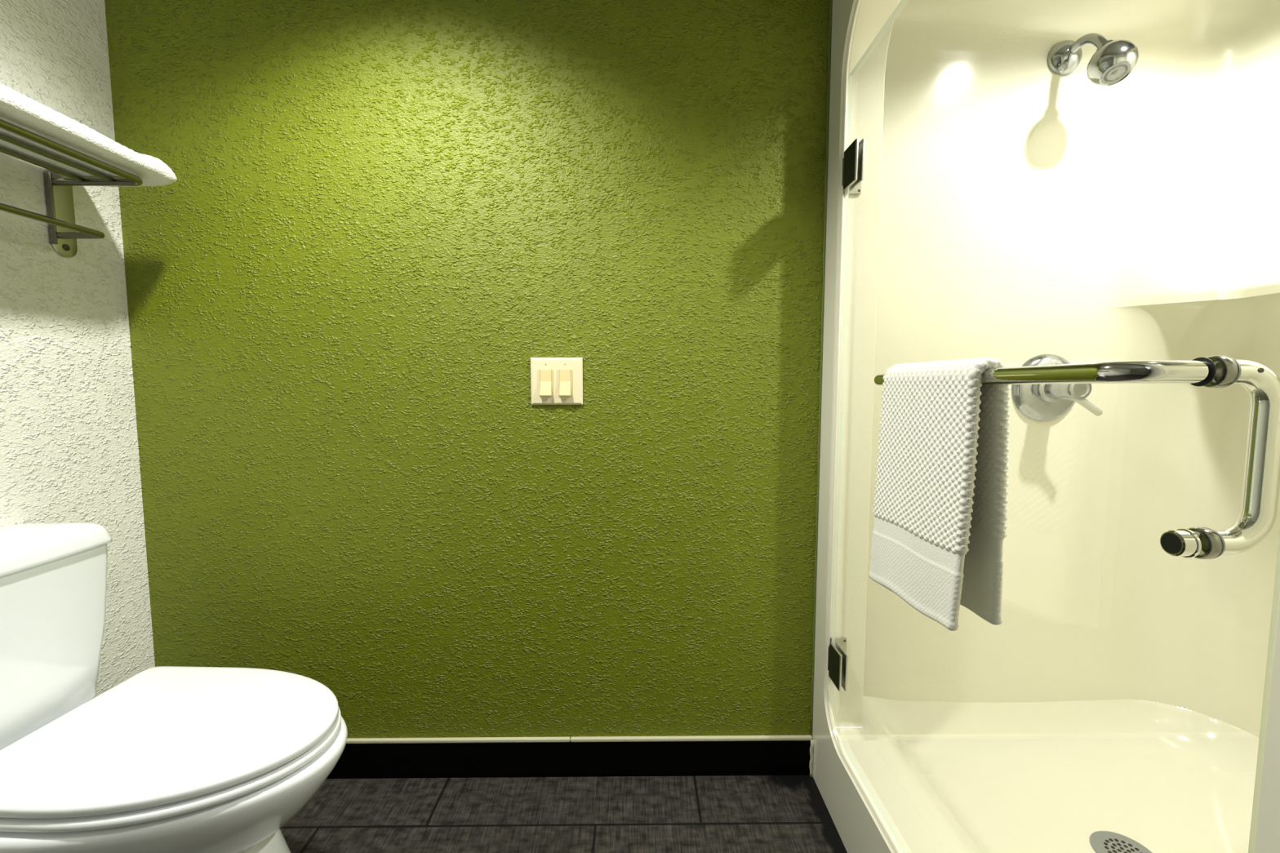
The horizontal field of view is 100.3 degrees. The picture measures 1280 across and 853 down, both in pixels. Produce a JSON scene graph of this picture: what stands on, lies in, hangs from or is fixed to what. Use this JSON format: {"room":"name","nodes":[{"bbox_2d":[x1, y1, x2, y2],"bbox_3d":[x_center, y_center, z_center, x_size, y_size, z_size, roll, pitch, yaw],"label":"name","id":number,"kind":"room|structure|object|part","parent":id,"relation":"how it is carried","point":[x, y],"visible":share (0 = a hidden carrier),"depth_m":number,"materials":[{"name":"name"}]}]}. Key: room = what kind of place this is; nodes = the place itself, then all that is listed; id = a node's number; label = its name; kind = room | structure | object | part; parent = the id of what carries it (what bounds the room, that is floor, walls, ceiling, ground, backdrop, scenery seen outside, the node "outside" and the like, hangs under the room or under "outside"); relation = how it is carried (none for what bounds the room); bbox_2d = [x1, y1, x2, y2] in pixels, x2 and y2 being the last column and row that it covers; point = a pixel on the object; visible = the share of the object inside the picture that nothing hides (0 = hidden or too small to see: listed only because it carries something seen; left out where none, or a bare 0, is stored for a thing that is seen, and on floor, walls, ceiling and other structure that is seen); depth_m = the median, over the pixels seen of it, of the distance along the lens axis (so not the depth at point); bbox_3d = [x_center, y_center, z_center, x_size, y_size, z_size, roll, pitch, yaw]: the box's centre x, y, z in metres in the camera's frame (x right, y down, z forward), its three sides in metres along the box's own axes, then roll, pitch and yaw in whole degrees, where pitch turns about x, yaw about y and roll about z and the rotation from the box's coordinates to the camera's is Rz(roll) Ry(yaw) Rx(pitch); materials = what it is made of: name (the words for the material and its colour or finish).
{"room":"bathroom","nodes":[
{"label":"bathroom","id":0,"kind":"room"},
{"bbox_2d":[0,0,155,697],"bbox_3d":[-1.302,-0.078,-0.064,0.080,2.270,2.973,0,5,-1],"label":"wall","id":1,"kind":"structure","parent":0,"point":[69,448],"depth_m":1.20,"materials":[{"name":"white paint"}]},
{"bbox_2d":[0,118,142,257],"bbox_3d":[-1.164,-0.446,0.816,0.213,0.200,0.774,0,5,-1],"label":"towel rack","id":2,"kind":"object","parent":1,"relation":"attached to","point":[59,183],"visible":0.97,"depth_m":1.12,"materials":[{"name":"silver metal"}]},
{"bbox_3d":[-1.192,-0.503,0.810,0.010,0.010,0.674,0,5,-1],"label":"shelf rod","id":3,"kind":"part","parent":2,"relation":"part of","materials":[{"name":"silver metal"}]},
{"bbox_3d":[-1.130,-0.503,0.810,0.010,0.010,0.674,0,5,-1],"label":"shelf rod","id":4,"kind":"part","parent":2,"relation":"part of","materials":[{"name":"silver metal"}]},
{"bbox_3d":[-1.161,-0.499,0.810,0.207,0.014,0.694,0,5,-1],"label":"shelf frame","id":5,"kind":"part","parent":2,"relation":"part of","materials":[{"name":"silver metal"}]},
{"bbox_2d":[0,83,177,186],"bbox_3d":[-1.145,-0.542,0.831,0.219,0.068,0.768,0,5,-1],"label":"bath towel","id":6,"kind":"object","parent":2,"relation":"on","point":[16,108],"visible":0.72,"depth_m":1.01,"materials":[{"name":"white fabric"}]},
{"bbox_2d":[104,0,830,774],"bbox_3d":[-0.407,-0.195,1.388,1.740,2.270,0.080,0,5,-1],"label":"wall","id":7,"kind":"structure","parent":0,"point":[353,268],"depth_m":1.35,"materials":[{"name":"green paint"}]},
{"bbox_2d":[530,357,582,404],"bbox_3d":[-0.211,-0.114,1.348,0.131,0.118,0.016,0,5,-1],"label":"light switch","id":8,"kind":"object","parent":7,"relation":"attached to","point":[553,380],"visible":1,"depth_m":1.35,"materials":[{"name":"beige plastic"}]},
{"bbox_3d":[-0.237,-0.112,1.348,0.034,0.067,0.003,0,5,-1],"label":"switch frame","id":9,"kind":"part","parent":8,"relation":"part of","materials":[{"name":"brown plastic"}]},
{"bbox_3d":[-0.189,-0.112,1.349,0.034,0.067,0.003,0,5,-1],"label":"switch frame","id":10,"kind":"part","parent":8,"relation":"part of","materials":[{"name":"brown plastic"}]},
{"bbox_2d":[326,740,810,778],"bbox_3d":[-0.408,0.891,1.430,1.736,0.098,0.010,0,5,-1],"label":"baseboard","id":11,"kind":"structure","parent":7,"relation":"attached to","point":[677,758],"depth_m":1.43,"materials":[{"name":"black tile"}]},
{"bbox_2d":[346,735,812,743],"bbox_3d":[-0.407,0.837,1.425,1.738,0.010,0.012,0,5,-1],"label":"trim","id":12,"kind":"structure","parent":7,"relation":"attached to","point":[706,738],"depth_m":1.42,"materials":[{"name":"beige"}]},
{"bbox_2d":[808,739,813,777],"bbox_3d":[0.460,0.889,1.430,0.013,0.101,0.010,0,5,-1],"label":"trim","id":13,"kind":"structure","parent":7,"relation":"attached to","point":[811,747],"depth_m":1.43,"materials":[{"name":"beige"}]},
{"bbox_2d":[809,0,832,735],"bbox_3d":[0.462,-0.158,1.359,0.009,1.980,0.007,0,5,-1],"label":"trim","id":14,"kind":"structure","parent":7,"relation":"attached to","point":[831,1],"depth_m":1.36,"materials":[{"name":"green"}]},
{"bbox_2d":[280,774,847,852],"bbox_3d":[-0.402,1.082,0.039,1.880,0.060,2.973,0,5,-1],"label":"floor","id":15,"kind":"structure","parent":0,"point":[719,814],"depth_m":1.30,"materials":[{"name":"grey tile"}]},
{"bbox_2d":[0,522,347,852],"bbox_3d":[-0.906,0.589,0.972,0.728,0.773,0.419,0,5,-1],"label":"toilet","id":16,"kind":"object","parent":15,"relation":"on","point":[166,759],"visible":1,"depth_m":0.93,"materials":[{"name":"white ceramic"}]},
{"bbox_3d":[-1.182,0.415,0.969,0.175,0.322,0.324,0,5,-1],"label":"tank","id":17,"kind":"part","parent":16,"relation":"part of","materials":[{"name":"white ceramic"}]},
{"bbox_3d":[-1.179,0.228,0.954,0.184,0.050,0.334,0,5,-1],"label":"tank lid","id":18,"kind":"part","parent":16,"relation":"part of","materials":[{"name":"white ceramic"}]},
{"bbox_3d":[-0.820,0.542,0.969,0.519,0.020,0.398,0,5,-1],"label":"lid","id":19,"kind":"part","parent":16,"relation":"part of","materials":[{"name":"white plastic"}]},
{"bbox_3d":[-0.810,0.567,0.969,0.504,0.020,0.400,0,5,-1],"label":"seat","id":20,"kind":"part","parent":16,"relation":"part of","materials":[{"name":"white plastic"}]},
{"bbox_3d":[-0.867,0.661,0.978,0.650,0.168,0.419,0,5,-1],"label":"bowl","id":21,"kind":"part","parent":16,"relation":"part of","materials":[{"name":"white ceramic"}]},
{"bbox_2d":[812,0,1279,852],"bbox_3d":[1.012,-0.046,0.659,1.082,2.090,1.540,0,5,-1],"label":"shower stall","id":22,"kind":"object","parent":15,"relation":"on","point":[1012,210],"visible":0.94,"depth_m":1.38,"materials":[{"name":"beige"}]},
{"bbox_2d":[827,0,1279,852],"bbox_3d":[0.465,0.008,0.845,0.145,1.552,0.890,0,5,-3],"label":"shower door","id":23,"kind":"structure","parent":22,"relation":"attached to","point":[1256,518],"depth_m":0.46,"materials":[{"name":"clear glass"}]},
{"bbox_3d":[0.472,0.580,1.291,0.006,0.088,0.065,0,5,-1],"label":"clamp plate","id":24,"kind":"part","parent":23,"relation":"part of","materials":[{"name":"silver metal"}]},
{"bbox_3d":[0.486,0.580,1.291,0.005,0.088,0.065,0,5,-1],"label":"clamp plate","id":25,"kind":"part","parent":23,"relation":"part of","materials":[{"name":"silver metal"}]},
{"bbox_3d":[0.472,-0.586,1.197,0.006,0.088,0.065,0,5,-1],"label":"clamp plate","id":26,"kind":"part","parent":23,"relation":"part of","materials":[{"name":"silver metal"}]},
{"bbox_3d":[0.486,-0.586,1.198,0.005,0.088,0.065,0,5,-1],"label":"clamp plate","id":27,"kind":"part","parent":23,"relation":"part of","materials":[{"name":"silver metal"}]},
{"bbox_2d":[868,357,1010,631],"bbox_3d":[0.421,0.087,0.771,0.073,0.362,0.253,0,5,-1],"label":"hand towel","id":28,"kind":"object","parent":23,"relation":"hanging from","point":[940,511],"visible":1,"depth_m":0.70,"materials":[{"name":"white fabric"}]},
{"bbox_2d":[1208,528,1225,558],"bbox_3d":[0.504,0.103,0.473,0.004,0.027,0.027,0,5,-1],"label":"washer","id":29,"kind":"object","parent":23,"relation":"in","point":[1216,539],"depth_m":0.46,"materials":[{"name":"grey metal"}]},
{"bbox_2d":[1226,356,1241,386],"bbox_3d":[0.504,-0.047,0.461,0.004,0.027,0.027,0,5,-1],"label":"washer","id":30,"kind":"object","parent":23,"relation":"in","point":[1233,367],"depth_m":0.45,"materials":[{"name":"grey metal"}]},
{"bbox_3d":[0.524,0.028,0.467,0.064,0.172,0.021,0,5,-1],"label":"pull handle","id":31,"kind":"part","parent":23,"relation":"part of","materials":[{"name":"silver metal"}]},
{"bbox_2d":[1012,354,1102,422],"bbox_3d":[1.084,-0.098,1.369,0.180,0.180,0.118,0,5,-1],"label":"shower valve","id":32,"kind":"object","parent":22,"relation":"attached to","point":[1046,402],"visible":0.72,"depth_m":1.41,"materials":[{"name":"silver metal"}]},
{"bbox_3d":[1.110,-0.056,1.328,0.071,0.059,0.021,1,5,8],"label":"lever","id":33,"kind":"part","parent":32,"relation":"part of","materials":[{"name":"grey metal"}]},
{"bbox_2d":[1047,32,1138,86],"bbox_3d":[1.081,-0.882,1.270,0.090,0.178,0.190,0,5,-1],"label":"showerhead","id":34,"kind":"object","parent":22,"relation":"attached to","point":[1113,60],"visible":1,"depth_m":1.23,"materials":[{"name":"silver metal"}]},
{"bbox_3d":[1.080,-0.910,1.286,0.022,0.079,0.120,0,5,-3],"label":"arm","id":35,"kind":"part","parent":34,"relation":"part of","materials":[{"name":"silver metal"}]},
{"bbox_2d":[1089,831,1151,852],"bbox_3d":[1.041,0.918,1.143,0.120,0.009,0.120,0,5,-1],"label":"shower drain","id":36,"kind":"object","parent":22,"relation":"in","point":[1101,842],"visible":1,"depth_m":1.17,"materials":[{"name":"silver metal"}]}
]}

